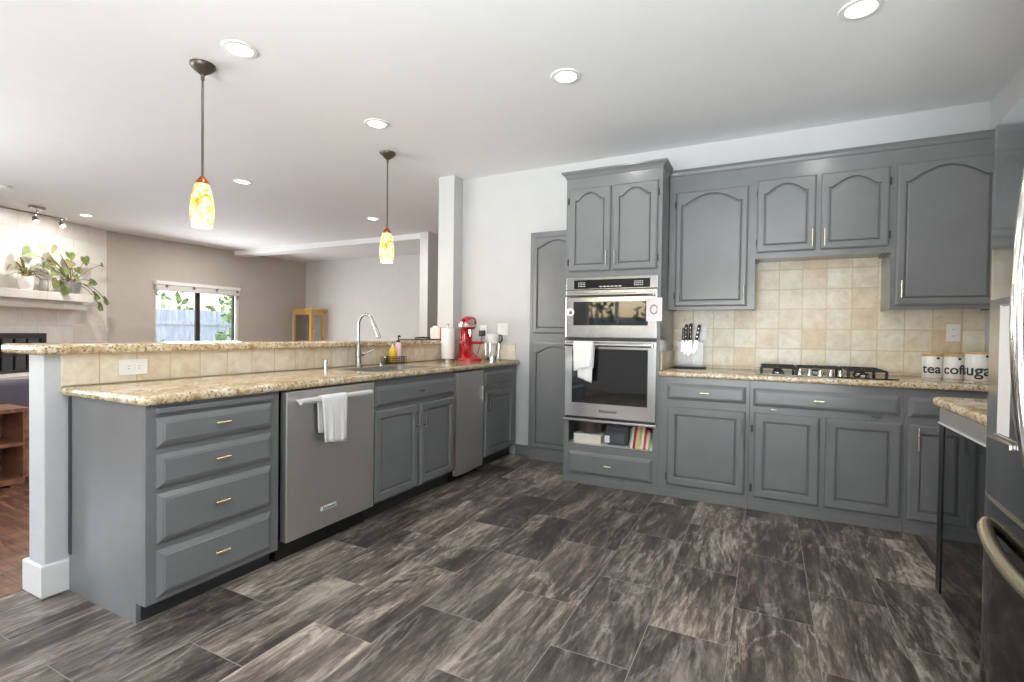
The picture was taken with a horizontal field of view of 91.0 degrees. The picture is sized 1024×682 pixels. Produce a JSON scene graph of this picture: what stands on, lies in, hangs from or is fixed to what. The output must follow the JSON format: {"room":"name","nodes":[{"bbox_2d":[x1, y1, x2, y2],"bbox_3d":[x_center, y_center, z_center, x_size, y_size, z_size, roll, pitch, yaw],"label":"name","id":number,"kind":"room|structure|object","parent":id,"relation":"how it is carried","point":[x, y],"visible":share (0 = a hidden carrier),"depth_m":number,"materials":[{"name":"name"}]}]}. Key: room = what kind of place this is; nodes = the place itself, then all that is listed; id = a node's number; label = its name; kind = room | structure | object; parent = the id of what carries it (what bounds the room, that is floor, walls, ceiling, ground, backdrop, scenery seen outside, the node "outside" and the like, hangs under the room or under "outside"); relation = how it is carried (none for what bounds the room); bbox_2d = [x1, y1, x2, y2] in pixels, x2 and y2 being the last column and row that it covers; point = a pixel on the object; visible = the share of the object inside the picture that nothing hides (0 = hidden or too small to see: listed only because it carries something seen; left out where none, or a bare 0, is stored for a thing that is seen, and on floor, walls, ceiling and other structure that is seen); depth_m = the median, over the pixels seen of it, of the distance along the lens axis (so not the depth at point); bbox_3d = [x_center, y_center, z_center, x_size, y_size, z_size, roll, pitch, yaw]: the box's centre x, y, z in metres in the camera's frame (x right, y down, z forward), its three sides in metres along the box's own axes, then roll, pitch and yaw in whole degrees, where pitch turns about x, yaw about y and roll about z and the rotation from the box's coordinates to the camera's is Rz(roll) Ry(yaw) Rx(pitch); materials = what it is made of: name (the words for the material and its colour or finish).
{"room":"kitchen","nodes":[
{"label":"kitchen","id":0,"kind":"room"},
{"bbox_2d":[107,231,305,341],"bbox_3d":[-5.843,-0.418,9.578,0.100,2.734,4.600,1,1,27],"label":"wall","id":1,"kind":"structure","parent":0,"point":[271,287],"depth_m":9.33,"materials":[{"name":"beige paint"}]},
{"bbox_2d":[155,290,237,341],"bbox_3d":[-5.905,-0.460,9.469,0.055,0.980,1.550,1,1,27],"label":"window","id":2,"kind":"structure","parent":1,"relation":"in","point":[234,312],"depth_m":9.47,"materials":[{"name":"white paint"}]},
{"bbox_2d":[154,281,240,295],"bbox_3d":[-5.817,-0.973,9.406,0.077,0.160,1.555,1,1,27],"label":"window blind","id":3,"kind":"object","parent":2,"relation":"attached to","point":[159,285],"visible":1,"depth_m":9.30,"materials":[{"name":"white plastic"}]},
{"bbox_2d":[29,354,430,565],"bbox_3d":[-1.364,0.572,3.630,0.145,1.056,3.190,1,1,27],"label":"wall","id":4,"kind":"structure","parent":0,"point":[48,408],"depth_m":2.21,"materials":[{"name":"white paint"}]},
{"bbox_2d":[22,557,68,598],"bbox_3d":[-1.375,1.027,3.631,0.178,0.144,3.206,1,1,27],"label":"baseboard","id":5,"kind":"structure","parent":4,"relation":"attached to","point":[51,579],"depth_m":2.20,"materials":[{"name":"white paint"}]},
{"bbox_2d":[1,340,457,354],"bbox_3d":[-1.418,0.021,3.620,0.347,0.042,3.228,1,1,27],"label":"countertop","id":6,"kind":"structure","parent":4,"relation":"on","point":[102,347],"depth_m":2.65,"materials":[{"name":"stone"}]},
{"bbox_2d":[399,337,440,339],"bbox_3d":[-0.835,-0.026,4.753,0.190,0.032,0.480,1,1,27],"label":"cutting board","id":7,"kind":"object","parent":6,"relation":"on","point":[416,338],"visible":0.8,"depth_m":4.68,"materials":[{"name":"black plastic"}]},
{"bbox_2d":[430,326,440,338],"bbox_3d":[-0.738,-0.080,4.989,0.127,0.136,0.074,1,1,27],"label":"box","id":8,"kind":"object","parent":6,"relation":"on","point":[435,332],"visible":0.6,"depth_m":4.96,"materials":[{"name":"cardboard"}]},
{"bbox_2d":[60,345,440,385],"bbox_3d":[-1.276,0.116,3.613,0.010,0.142,3.134,1,1,27],"label":"tile","id":9,"kind":"structure","parent":4,"relation":"attached to","point":[96,368],"depth_m":2.84,"materials":[{"name":"tile"}]},
{"bbox_2d":[119,359,147,375],"bbox_3d":[-1.849,0.127,2.460,0.010,0.075,0.125,1,1,27],"label":"wall outlet","id":10,"kind":"object","parent":9,"relation":"attached to","point":[132,366],"visible":1,"depth_m":2.46,"materials":[{"name":"white plastic"}]},
{"bbox_2d":[125,364,131,370],"bbox_3d":[-1.856,0.128,2.439,0.003,0.030,0.030,1,1,27],"label":"receptacle","id":11,"kind":"object","parent":10,"relation":"attached to","point":[128,367],"depth_m":2.44,"materials":[{"name":"white plastic"}]},
{"bbox_2d":[135,364,141,369],"bbox_3d":[-1.837,0.127,2.479,0.003,0.030,0.030,1,1,27],"label":"receptacle","id":12,"kind":"object","parent":10,"relation":"attached to","point":[137,366],"depth_m":2.48,"materials":[{"name":"white plastic"}]},
{"bbox_2d":[306,254,419,339],"bbox_3d":[-1.748,-0.374,10.136,6.700,2.734,0.100,1,1,27],"label":"wall","id":13,"kind":"structure","parent":0,"point":[349,289],"depth_m":10.76,"materials":[{"name":"grey paint"}]},
{"bbox_2d":[419,232,437,338],"bbox_3d":[-0.980,-0.341,8.681,0.155,2.734,1.800,1,1,27],"label":"wall partition","id":14,"kind":"structure","parent":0,"point":[428,302],"depth_m":7.89,"materials":[{"name":"grey paint"}]},
{"bbox_2d":[437,175,462,358],"bbox_3d":[-0.613,-0.282,5.175,0.185,2.734,0.260,1,1,27],"label":"wall column","id":15,"kind":"structure","parent":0,"point":[450,229],"depth_m":5.06,"materials":[{"name":"white paint"}]},
{"bbox_2d":[0,453,979,681],"bbox_3d":[-2.416,1.105,4.376,10.974,0.060,11.000,1,1,27],"label":"floor","id":16,"kind":"structure","parent":0,"point":[508,569],"depth_m":2.17,"materials":[{"name":"stone"}]},
{"bbox_2d":[0,404,28,486],"bbox_3d":[-4.068,0.784,3.233,0.370,0.575,1.370,1,1,27],"label":"wooden shelf unit","id":17,"kind":"object","parent":16,"relation":"on","point":[14,419],"visible":0.88,"depth_m":3.76,"materials":[{"name":"brown wood"}]},
{"bbox_2d":[0,378,28,406],"bbox_3d":[-4.569,0.685,4.064,0.880,0.735,2.100,1,1,27],"label":"sofa","id":18,"kind":"object","parent":16,"relation":"on","point":[12,391],"visible":0.02,"depth_m":4.11,"materials":[{"name":"purple fabric"}]},
{"bbox_2d":[0,205,106,379],"bbox_3d":[-6.541,-0.375,6.311,0.800,2.733,3.600,1,1,2],"label":"fireplace","id":19,"kind":"object","parent":16,"relation":"on","point":[26,316],"visible":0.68,"depth_m":7.04,"materials":[{"name":"tile"}]},
{"bbox_2d":[7,257,57,289],"bbox_3d":[-6.391,-0.883,6.720,0.292,0.417,0.661,1,1,13],"label":"houseplant","id":20,"kind":"object","parent":19,"relation":"on","point":[25,282],"visible":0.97,"depth_m":6.62,"materials":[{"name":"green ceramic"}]},
{"bbox_2d":[39,279,48,291],"bbox_3d":[-6.445,-0.766,6.932,0.100,0.175,0.100,1,1,2],"label":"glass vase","id":21,"kind":"object","parent":19,"relation":"on","point":[39,279],"visible":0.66,"depth_m":6.97,"materials":[{"name":"clear glass"}]},
{"bbox_2d":[22,242,108,310],"bbox_3d":[-6.393,-0.906,7.281,0.243,0.906,1.339,1,1,-5],"label":"trailing houseplant","id":22,"kind":"object","parent":19,"relation":"on","point":[73,287],"visible":1,"depth_m":7.22,"materials":[{"name":"plant"}]},
{"bbox_2d":[68,391,278,623],"bbox_3d":[-1.540,0.681,2.353,0.654,0.874,0.604,1,1,27],"label":"base cabinet","id":23,"kind":"object","parent":16,"relation":"on","point":[169,505],"visible":0.81,"depth_m":2.13,"materials":[{"name":"grey paint"}]},
{"bbox_2d":[292,308,327,340],"bbox_3d":[-4.539,0.113,11.235,0.700,1.655,0.434,1,1,27],"label":"china cabinet","id":24,"kind":"object","parent":16,"relation":"on","point":[305,321],"visible":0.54,"depth_m":11.17,"materials":[{"name":"brown wood"}]},
{"bbox_2d":[273,382,373,561],"bbox_3d":[-1.228,0.680,2.912,0.664,0.866,0.628,1,1,27],"label":"dishwasher","id":25,"kind":"object","parent":16,"relation":"on","point":[325,489],"visible":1,"depth_m":2.70,"materials":[{"name":"silver metal"}]},
{"bbox_2d":[317,392,347,441],"bbox_3d":[-0.964,0.417,2.715,0.057,0.266,0.174,1,1,27],"label":"dish towel","id":26,"kind":"object","parent":25,"relation":"hanging from","point":[332,411],"visible":0.98,"depth_m":2.69,"materials":[{"name":"white fabric"}]},
{"bbox_2d":[364,372,454,519],"bbox_3d":[-0.898,0.670,3.616,0.652,0.874,0.918,1,1,27],"label":"base cabinet","id":27,"kind":"object","parent":16,"relation":"on","point":[414,415],"visible":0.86,"depth_m":3.42,"materials":[{"name":"grey paint"}]},
{"bbox_2d":[447,369,483,481],"bbox_3d":[-0.596,0.668,4.217,0.610,0.865,0.408,1,1,27],"label":"trash compactor","id":28,"kind":"object","parent":16,"relation":"on","point":[469,388],"visible":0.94,"depth_m":4.04,"materials":[{"name":"silver metal"}]},
{"bbox_2d":[476,365,515,468],"bbox_3d":[-0.352,0.660,4.691,0.652,0.874,0.645,1,1,27],"label":"base cabinet","id":29,"kind":"object","parent":16,"relation":"on","point":[499,383],"visible":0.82,"depth_m":4.53,"materials":[{"name":"grey paint"}]},
{"bbox_2d":[60,359,519,405],"bbox_3d":[-0.953,0.213,3.527,0.646,0.040,3.280,1,1,27],"label":"countertop","id":30,"kind":"structure","parent":29,"relation":"on","point":[167,391],"depth_m":2.50,"materials":[{"name":"stone"}]},
{"bbox_2d":[322,360,328,368],"bbox_3d":[-1.275,0.159,3.441,0.044,0.063,0.044,1,1,27],"label":"air gap cap","id":31,"kind":"object","parent":30,"relation":"on","point":[325,362],"visible":0.98,"depth_m":3.42,"materials":[{"name":"silver metal"}]},
{"bbox_2d":[355,313,380,366],"bbox_3d":[-1.033,-0.007,3.708,0.237,0.391,0.131,1,1,27],"label":"kitchen faucet","id":32,"kind":"object","parent":30,"relation":"on","point":[358,354],"visible":1,"depth_m":3.70,"materials":[{"name":"silver metal"}]},
{"bbox_2d":[378,356,385,364],"bbox_3d":[-1.008,0.151,3.911,0.066,0.071,0.036,1,1,27],"label":"soap pump","id":33,"kind":"object","parent":30,"relation":"on","point":[380,357],"visible":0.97,"depth_m":3.91,"materials":[{"name":"silver metal"}]},
{"bbox_2d":[339,365,428,371],"bbox_3d":[-0.897,0.301,3.604,0.351,0.212,0.671,1,1,27],"label":"sink","id":34,"kind":"object","parent":30,"relation":"in","point":[392,367],"visible":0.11,"depth_m":3.83,"materials":[{"name":"metal"}]},
{"bbox_2d":[384,356,406,363],"bbox_3d":[-0.951,0.154,4.101,0.095,0.060,0.174,1,1,27],"label":"wire caddy","id":35,"kind":"object","parent":30,"relation":"on","point":[387,358],"visible":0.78,"depth_m":4.06,"materials":[{"name":"black metal"}]},
{"bbox_2d":[389,344,395,361],"bbox_3d":[-0.966,0.098,4.069,0.060,0.146,0.059,1,1,27],"label":"soap bottle","id":36,"kind":"object","parent":35,"relation":"in","point":[392,351],"visible":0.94,"depth_m":4.04,"materials":[{"name":"yellow plastic"}]},
{"bbox_2d":[395,335,401,361],"bbox_3d":[-0.933,0.060,4.132,0.056,0.221,0.055,1,1,27],"label":"pump bottle","id":37,"kind":"object","parent":35,"relation":"in","point":[398,346],"visible":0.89,"depth_m":4.11,"materials":[{"name":"pink plastic"}]},
{"bbox_2d":[441,323,454,359],"bbox_3d":[-0.600,0.007,4.729,0.136,0.344,0.136,1,1,27],"label":"paper towel holder","id":38,"kind":"object","parent":30,"relation":"on","point":[447,334],"visible":0.98,"depth_m":4.68,"materials":[{"name":"white paper"}]},
{"bbox_2d":[456,316,483,360],"bbox_3d":[-0.405,-0.026,4.704,0.224,0.414,0.334,0,1,-23],"label":"stand mixer","id":39,"kind":"object","parent":30,"relation":"on","point":[466,324],"visible":0.98,"depth_m":4.68,"materials":[{"name":"red metal"}]},
{"bbox_2d":[485,333,502,359],"bbox_3d":[-0.189,0.054,4.895,0.151,0.254,0.141,0,1,-32],"label":"coffee grinder","id":40,"kind":"object","parent":30,"relation":"on","point":[492,340],"visible":1,"depth_m":4.86,"materials":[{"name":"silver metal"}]},
{"bbox_2d":[488,344,496,355],"bbox_3d":[-0.194,0.088,4.894,0.090,0.114,0.090,1,1,27],"label":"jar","id":41,"kind":"object","parent":40,"relation":"on","point":[491,347],"depth_m":4.86,"materials":[{"name":"silver metal"}]},
{"bbox_2d":[528,230,565,463],"bbox_3d":[0.416,0.053,4.620,0.530,2.109,0.121,1,1,27],"label":"pantry cabinet","id":42,"kind":"object","parent":16,"relation":"on","point":[548,249],"visible":0.73,"depth_m":4.61,"materials":[{"name":"grey paint"}]},
{"bbox_2d":[561,158,673,494],"bbox_3d":[0.876,-0.102,4.088,0.813,2.447,0.648,1,1,27],"label":"tall cabinet","id":43,"kind":"object","parent":16,"relation":"on","point":[618,216],"visible":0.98,"depth_m":3.82,"materials":[{"name":"grey paint"}]},
{"bbox_2d":[573,430,604,443],"bbox_3d":[0.654,0.774,4.119,0.231,0.070,0.266,1,1,27],"label":"storage box","id":44,"kind":"object","parent":43,"relation":"on","point":[579,436],"visible":0.59,"depth_m":4.01,"materials":[{"name":"white plastic"}]},
{"bbox_2d":[576,421,605,432],"bbox_3d":[0.651,0.686,4.120,0.269,0.105,0.269,1,1,27],"label":"pan","id":45,"kind":"object","parent":44,"relation":"on","point":[588,427],"visible":0.66,"depth_m":4.02,"materials":[{"name":"metal"}]},
{"bbox_2d":[563,275,657,427],"bbox_3d":[0.849,0.069,4.055,0.726,1.118,0.646,1,1,27],"label":"wall oven","id":46,"kind":"object","parent":43,"relation":"in","point":[610,312],"visible":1,"depth_m":3.80,"materials":[{"name":"silver metal"}]},
{"bbox_2d":[566,308,573,315],"bbox_3d":[0.458,-0.227,3.958,0.064,0.064,0.008,1,1,27],"label":"magnet","id":47,"kind":"object","parent":46,"relation":"attached to","point":[570,311],"visible":1,"depth_m":3.96,"materials":[{"name":"white plastic"}]},
{"bbox_2d":[573,341,594,382],"bbox_3d":[0.550,0.159,3.857,0.160,0.317,0.067,1,1,27],"label":"oven towel","id":48,"kind":"object","parent":46,"relation":"hanging from","point":[583,351],"visible":0.99,"depth_m":3.83,"materials":[{"name":"white fabric"}]},
{"bbox_2d":[646,297,661,320],"bbox_3d":[1.034,-0.230,3.662,0.116,0.170,0.007,1,1,31],"label":"paper note","id":49,"kind":"object","parent":46,"relation":"attached to","point":[653,305],"visible":1,"depth_m":3.66,"materials":[{"name":"white paper"}]},
{"bbox_2d":[604,424,631,445],"bbox_3d":[0.843,0.726,3.988,0.194,0.175,0.190,1,1,27],"label":"camera bag","id":50,"kind":"object","parent":43,"relation":"on","point":[615,434],"visible":0.87,"depth_m":3.92,"materials":[{"name":"grey fabric"}]},
{"bbox_2d":[629,426,652,450],"bbox_3d":[0.988,0.733,3.828,0.207,0.168,0.139,1,1,27],"label":"striped cloth","id":51,"kind":"object","parent":43,"relation":"on","point":[640,437],"visible":0.86,"depth_m":3.83,"materials":[{"name":"multicoloured fabric"}]},
{"bbox_2d":[660,351,674,369],"bbox_3d":[1.225,0.148,3.954,0.012,0.130,0.558,1,1,27],"label":"tile","id":52,"kind":"structure","parent":43,"relation":"attached to","point":[667,360],"depth_m":3.90,"materials":[{"name":"tile"}]},
{"bbox_2d":[657,376,749,508],"bbox_3d":[1.461,0.697,3.793,0.599,0.874,0.637,1,1,27],"label":"base cabinet","id":53,"kind":"object","parent":16,"relation":"on","point":[703,441],"visible":0.91,"depth_m":3.54,"materials":[{"name":"grey paint"}]},
{"bbox_2d":[748,381,904,531],"bbox_3d":[2.105,0.710,3.466,0.844,0.874,0.637,1,1,27],"label":"base cabinet","id":54,"kind":"object","parent":16,"relation":"on","point":[825,452],"visible":0.91,"depth_m":3.20,"materials":[{"name":"grey paint"}]},
{"bbox_2d":[659,367,987,391],"bbox_3d":[2.085,0.253,3.486,1.971,0.040,0.616,1,1,27],"label":"countertop","id":55,"kind":"structure","parent":54,"relation":"on","point":[912,382],"depth_m":3.22,"materials":[{"name":"stone"}]},
{"bbox_2d":[674,341,705,368],"bbox_3d":[1.442,0.107,4.074,0.236,0.215,0.110,1,1,27],"label":"knife block","id":56,"kind":"object","parent":55,"relation":"on","point":[703,367],"visible":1,"depth_m":4.05,"materials":[{"name":"black plastic"}]},
{"bbox_2d":[681,328,684,351],"bbox_3d":[1.395,-0.011,4.097,0.029,0.195,0.019,1,1,27],"label":"kitchen knife","id":57,"kind":"object","parent":56,"relation":"in","point":[683,329],"visible":1,"depth_m":4.09,"materials":[{"name":"black plastic"}]},
{"bbox_2d":[684,324,687,353],"bbox_3d":[1.413,-0.015,4.088,0.021,0.242,0.024,0,1,-24],"label":"kitchen knife","id":58,"kind":"object","parent":56,"relation":"in","point":[686,325],"visible":1,"depth_m":4.08,"materials":[{"name":"black plastic"}]},
{"bbox_2d":[688,323,692,354],"bbox_3d":[1.442,-0.013,4.074,0.028,0.260,0.019,3,2,27],"label":"kitchen knife","id":59,"kind":"object","parent":56,"relation":"in","point":[691,324],"visible":1,"depth_m":4.07,"materials":[{"name":"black metal"}]},
{"bbox_2d":[693,325,700,351],"bbox_3d":[1.487,-0.019,4.051,0.060,0.229,0.019,1,1,27],"label":"kitchen knife","id":60,"kind":"object","parent":56,"relation":"in","point":[699,326],"visible":1,"depth_m":4.05,"materials":[{"name":"black plastic"}]},
{"bbox_2d":[756,363,899,380],"bbox_3d":[2.128,0.204,3.474,0.790,0.056,0.498,1,1,27],"label":"gas cooktop","id":61,"kind":"object","parent":55,"relation":"in","point":[858,372],"visible":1,"depth_m":3.39,"materials":[{"name":"black metal"}]},
{"bbox_2d":[921,353,942,377],"bbox_3d":[2.819,0.165,3.380,0.115,0.158,0.119,1,1,27],"label":"tea canister","id":62,"kind":"object","parent":55,"relation":"on","point":[931,364],"visible":1,"depth_m":3.34,"materials":[{"name":"white ceramic"}]},
{"bbox_2d":[943,354,963,378],"bbox_3d":[2.901,0.167,3.307,0.110,0.158,0.114,1,1,27],"label":"coffee canister","id":63,"kind":"object","parent":55,"relation":"on","point":[953,364],"visible":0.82,"depth_m":3.27,"materials":[{"name":"white ceramic"}]},
{"bbox_2d":[964,351,988,380],"bbox_3d":[2.963,0.158,3.195,0.144,0.181,0.148,1,1,27],"label":"sugar canister","id":64,"kind":"object","parent":55,"relation":"on","point":[975,362],"visible":0.74,"depth_m":3.15,"materials":[{"name":"white ceramic"}]},
{"bbox_2d":[902,388,987,537],"bbox_3d":[2.717,0.723,3.157,0.526,0.874,0.635,1,1,27],"label":"base cabinet","id":65,"kind":"object","parent":16,"relation":"on","point":[921,416],"visible":0.3,"depth_m":2.99,"materials":[{"name":"grey paint"}]},
{"bbox_2d":[935,408,986,652],"bbox_3d":[1.956,0.736,1.745,0.564,0.873,0.866,1,1,27],"label":"beverage cooler","id":66,"kind":"object","parent":16,"relation":"on","point":[962,441],"visible":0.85,"depth_m":1.98,"materials":[{"name":"paint"}]},
{"bbox_2d":[933,397,986,426],"bbox_3d":[1.957,0.278,1.730,0.611,0.040,0.932,1,1,27],"label":"countertop","id":67,"kind":"structure","parent":66,"relation":"on","point":[975,410],"depth_m":1.98,"materials":[{"name":"stone"}]},
{"bbox_2d":[976,96,1023,681],"bbox_3d":[1.453,0.287,0.944,0.760,1.782,0.910,1,1,27],"label":"refrigerator","id":68,"kind":"object","parent":16,"relation":"on","point":[1000,531],"visible":1,"depth_m":1.32,"materials":[{"name":"paint"}]},
{"bbox_2d":[0,0,1023,262],"bbox_3d":[-2.380,-1.708,4.332,10.974,0.100,11.000,1,1,27],"label":"ceiling","id":69,"kind":"structure","parent":0,"point":[100,100],"depth_m":3.22,"materials":[{"name":"paint"}]},
{"bbox_2d":[0,185,12,189],"bbox_3d":[-5.625,-1.701,5.587,0.120,0.036,0.120,1,1,27],"label":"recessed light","id":70,"kind":"object","parent":69,"relation":"attached to","point":[4,187],"visible":1,"depth_m":5.56,"materials":[{"name":"white plastic"}]},
{"bbox_2d":[0,205,66,227],"bbox_3d":[-6.172,-1.629,6.400,0.089,0.219,0.910,1,1,17],"label":"track light","id":71,"kind":"object","parent":69,"relation":"attached to","point":[35,219],"visible":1,"depth_m":6.50,"materials":[{"name":"silver metal"}]},
{"bbox_2d":[78,213,93,216],"bbox_3d":[-5.899,-1.740,6.973,0.184,0.008,0.184,1,1,27],"label":"recessed light","id":72,"kind":"object","parent":69,"relation":"in","point":[80,214],"visible":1,"depth_m":6.97,"materials":[{"name":"white paint"}]},
{"bbox_2d":[189,58,215,228],"bbox_3d":[-1.830,-1.152,2.977,0.136,0.954,0.136,1,1,27],"label":"pendant lamp","id":73,"kind":"object","parent":69,"relation":"hanging from","point":[202,210],"visible":1,"depth_m":2.95,"materials":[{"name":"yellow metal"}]},
{"bbox_2d":[221,39,258,58],"bbox_3d":[-1.512,-1.619,2.799,0.184,0.008,0.184,1,1,27],"label":"recessed light","id":74,"kind":"object","parent":69,"relation":"in","point":[237,48],"visible":1,"depth_m":2.79,"materials":[{"name":"white paint"}]},
{"bbox_2d":[233,179,252,184],"bbox_3d":[-2.833,-1.675,5.301,0.184,0.008,0.184,1,1,27],"label":"recessed light","id":75,"kind":"object","parent":69,"relation":"in","point":[240,181],"visible":1,"depth_m":5.29,"materials":[{"name":"white paint"}]},
{"bbox_2d":[234,233,419,256],"bbox_3d":[-3.367,-1.702,9.078,4.720,0.086,0.270,1,1,27],"label":"beam","id":76,"kind":"structure","parent":69,"relation":"attached to","point":[408,238],"depth_m":8.94,"materials":[{"name":"paint"}]},
{"bbox_2d":[366,217,379,219],"bbox_3d":[-1.922,-1.690,6.962,0.184,0.008,0.184,1,1,27],"label":"recessed light","id":77,"kind":"object","parent":69,"relation":"in","point":[368,218],"visible":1,"depth_m":6.94,"materials":[{"name":"white paint"}]},
{"bbox_2d":[364,118,388,128],"bbox_3d":[-1.013,-1.628,3.779,0.184,0.008,0.184,1,1,27],"label":"recessed light","id":78,"kind":"object","parent":69,"relation":"in","point":[375,123],"visible":1,"depth_m":3.77,"materials":[{"name":"white paint"}]},
{"bbox_2d":[379,150,395,262],"bbox_3d":[-1.091,-1.165,4.401,0.136,0.954,0.136,1,1,27],"label":"pendant lamp","id":79,"kind":"object","parent":69,"relation":"hanging from","point":[386,250],"visible":1,"depth_m":4.37,"materials":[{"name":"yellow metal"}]},
{"bbox_2d":[551,68,580,83],"bbox_3d":[0.326,-1.599,3.047,0.184,0.008,0.184,1,1,27],"label":"recessed light","id":80,"kind":"object","parent":69,"relation":"in","point":[565,75],"visible":1,"depth_m":3.04,"materials":[{"name":"white paint"}]},
{"bbox_2d":[838,0,884,20],"bbox_3d":[1.652,-1.572,2.383,0.184,0.008,0.184,1,1,27],"label":"recessed light","id":81,"kind":"object","parent":69,"relation":"in","point":[853,10],"visible":1,"depth_m":2.39,"materials":[{"name":"white paint"}]},
{"bbox_2d":[462,101,990,453],"bbox_3d":[1.367,-0.242,4.261,4.174,2.734,0.100,1,1,27],"label":"wall","id":82,"kind":"structure","parent":0,"point":[501,212],"depth_m":4.82,"materials":[{"name":"white paint"}]},
{"bbox_2d":[477,330,484,353],"bbox_3d":[-0.312,0.027,5.017,0.081,0.267,0.053,1,1,27],"label":"charger","id":83,"kind":"object","parent":82,"relation":"attached to","point":[481,332],"visible":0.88,"depth_m":5.00,"materials":[{"name":"black plastic"}]},
{"bbox_2d":[480,325,486,336],"bbox_3d":[-0.285,-0.098,5.038,0.075,0.118,0.010,1,1,27],"label":"wall outlet","id":84,"kind":"object","parent":82,"relation":"attached to","point":[482,327],"visible":0.66,"depth_m":5.03,"materials":[{"name":"white plastic"}]},
{"bbox_2d":[473,343,515,359],"bbox_3d":[-0.245,0.098,5.019,0.625,0.160,0.012,1,1,27],"label":"tile","id":85,"kind":"structure","parent":82,"relation":"attached to","point":[507,351],"depth_m":4.94,"materials":[{"name":"tile"}]},
{"bbox_2d":[498,323,507,334],"bbox_3d":[-0.091,-0.114,4.939,0.115,0.118,0.010,1,1,27],"label":"light switch","id":86,"kind":"object","parent":82,"relation":"attached to","point":[502,327],"visible":0.91,"depth_m":4.93,"materials":[{"name":"white plastic"}]},
{"bbox_2d":[515,444,527,455],"bbox_3d":[0.111,1.050,4.844,0.175,0.100,0.018,1,1,27],"label":"baseboard","id":87,"kind":"structure","parent":82,"relation":"attached to","point":[520,449],"depth_m":4.84,"materials":[{"name":"grey paint"}]},
{"bbox_2d":[668,167,756,310],"bbox_3d":[1.552,-0.768,3.897,0.607,1.058,0.350,1,1,27],"label":"upper cabinet","id":88,"kind":"object","parent":82,"relation":"attached to","point":[712,228],"visible":1,"depth_m":3.77,"materials":[{"name":"grey paint"}]},
{"bbox_2d":[755,150,892,263],"bbox_3d":[2.180,-0.935,3.576,0.797,0.697,0.350,1,1,27],"label":"upper cabinet","id":89,"kind":"object","parent":82,"relation":"attached to","point":[836,207],"visible":1,"depth_m":3.45,"materials":[{"name":"grey paint"}]},
{"bbox_2d":[670,129,994,177],"bbox_3d":[2.100,-1.274,3.463,1.959,0.045,0.022,1,1,27],"label":"crown molding","id":90,"kind":"structure","parent":89,"relation":"attached to","point":[984,134],"depth_m":3.39,"materials":[{"name":"grey paint"}]},
{"bbox_2d":[673,257,985,375],"bbox_3d":[2.234,-0.203,3.760,1.974,0.866,0.010,1,1,27],"label":"wall tile","id":91,"kind":"structure","parent":82,"relation":"attached to","point":[809,312],"depth_m":3.72,"materials":[{"name":"tile"}]},
{"bbox_2d":[698,327,706,340],"bbox_3d":[1.547,-0.060,4.097,0.070,0.115,0.010,1,1,27],"label":"wall outlet","id":92,"kind":"object","parent":91,"relation":"attached to","point":[703,330],"visible":0.92,"depth_m":4.09,"materials":[{"name":"white plastic"}]},
{"bbox_2d":[946,324,960,341],"bbox_3d":[2.962,-0.054,3.379,0.075,0.118,0.010,1,1,27],"label":"wall outlet","id":93,"kind":"object","parent":91,"relation":"attached to","point":[953,331],"visible":1,"depth_m":3.38,"materials":[{"name":"white plastic"}]},
{"bbox_2d":[880,138,994,310],"bbox_3d":[2.782,-0.737,3.272,0.560,1.068,0.350,1,1,27],"label":"upper cabinet","id":94,"kind":"object","parent":82,"relation":"attached to","point":[939,257],"visible":0.9,"depth_m":3.16,"materials":[{"name":"grey paint"}]},
{"bbox_2d":[984,66,1023,351],"bbox_3d":[1.583,-0.175,0.187,0.100,2.734,6.970,1,1,27],"label":"wall","id":95,"kind":"structure","parent":0,"point":[1012,92],"depth_m":3.11,"materials":[{"name":"white paint"}]},
{"label":"outside","id":96,"kind":"structure","parent":0,"visible":0},
{"bbox_3d":[-5.819,1.202,1.843,40.000,0.139,42.000,1,1,27],"label":"ground","id":97,"kind":"structure","parent":96,"visible":0},
{"bbox_2d":[156,290,193,310],"bbox_3d":[-10.736,-0.920,15.440,2.229,3.550,2.268,1,1,27],"label":"shrub","id":98,"kind":"object","parent":97,"relation":"on","point":[163,296],"visible":0.12,"depth_m":15.57,"materials":[{"name":"green plant"}]},
{"bbox_2d":[156,309,230,340],"bbox_3d":[-9.471,0.035,12.658,0.060,1.760,9.000,1,1,27],"label":"fence","id":99,"kind":"object","parent":97,"relation":"on","point":[171,325],"visible":0.08,"depth_m":13.76,"materials":[{"name":"grey wood"}]},
{"bbox_2d":[204,295,231,311],"bbox_3d":[-9.677,-0.737,17.599,2.255,3.142,2.213,1,1,27],"label":"shrub","id":100,"kind":"object","parent":97,"relation":"on","point":[220,300],"visible":0.06,"depth_m":17.43,"materials":[{"name":"green plant"}]},
{"bbox_2d":[215,295,231,340],"bbox_3d":[-7.339,-0.449,14.022,1.694,2.853,1.564,0,1,-19],"label":"shrub","id":101,"kind":"object","parent":97,"relation":"on","point":[225,317],"visible":0.07,"depth_m":13.78,"materials":[{"name":"green plant"}]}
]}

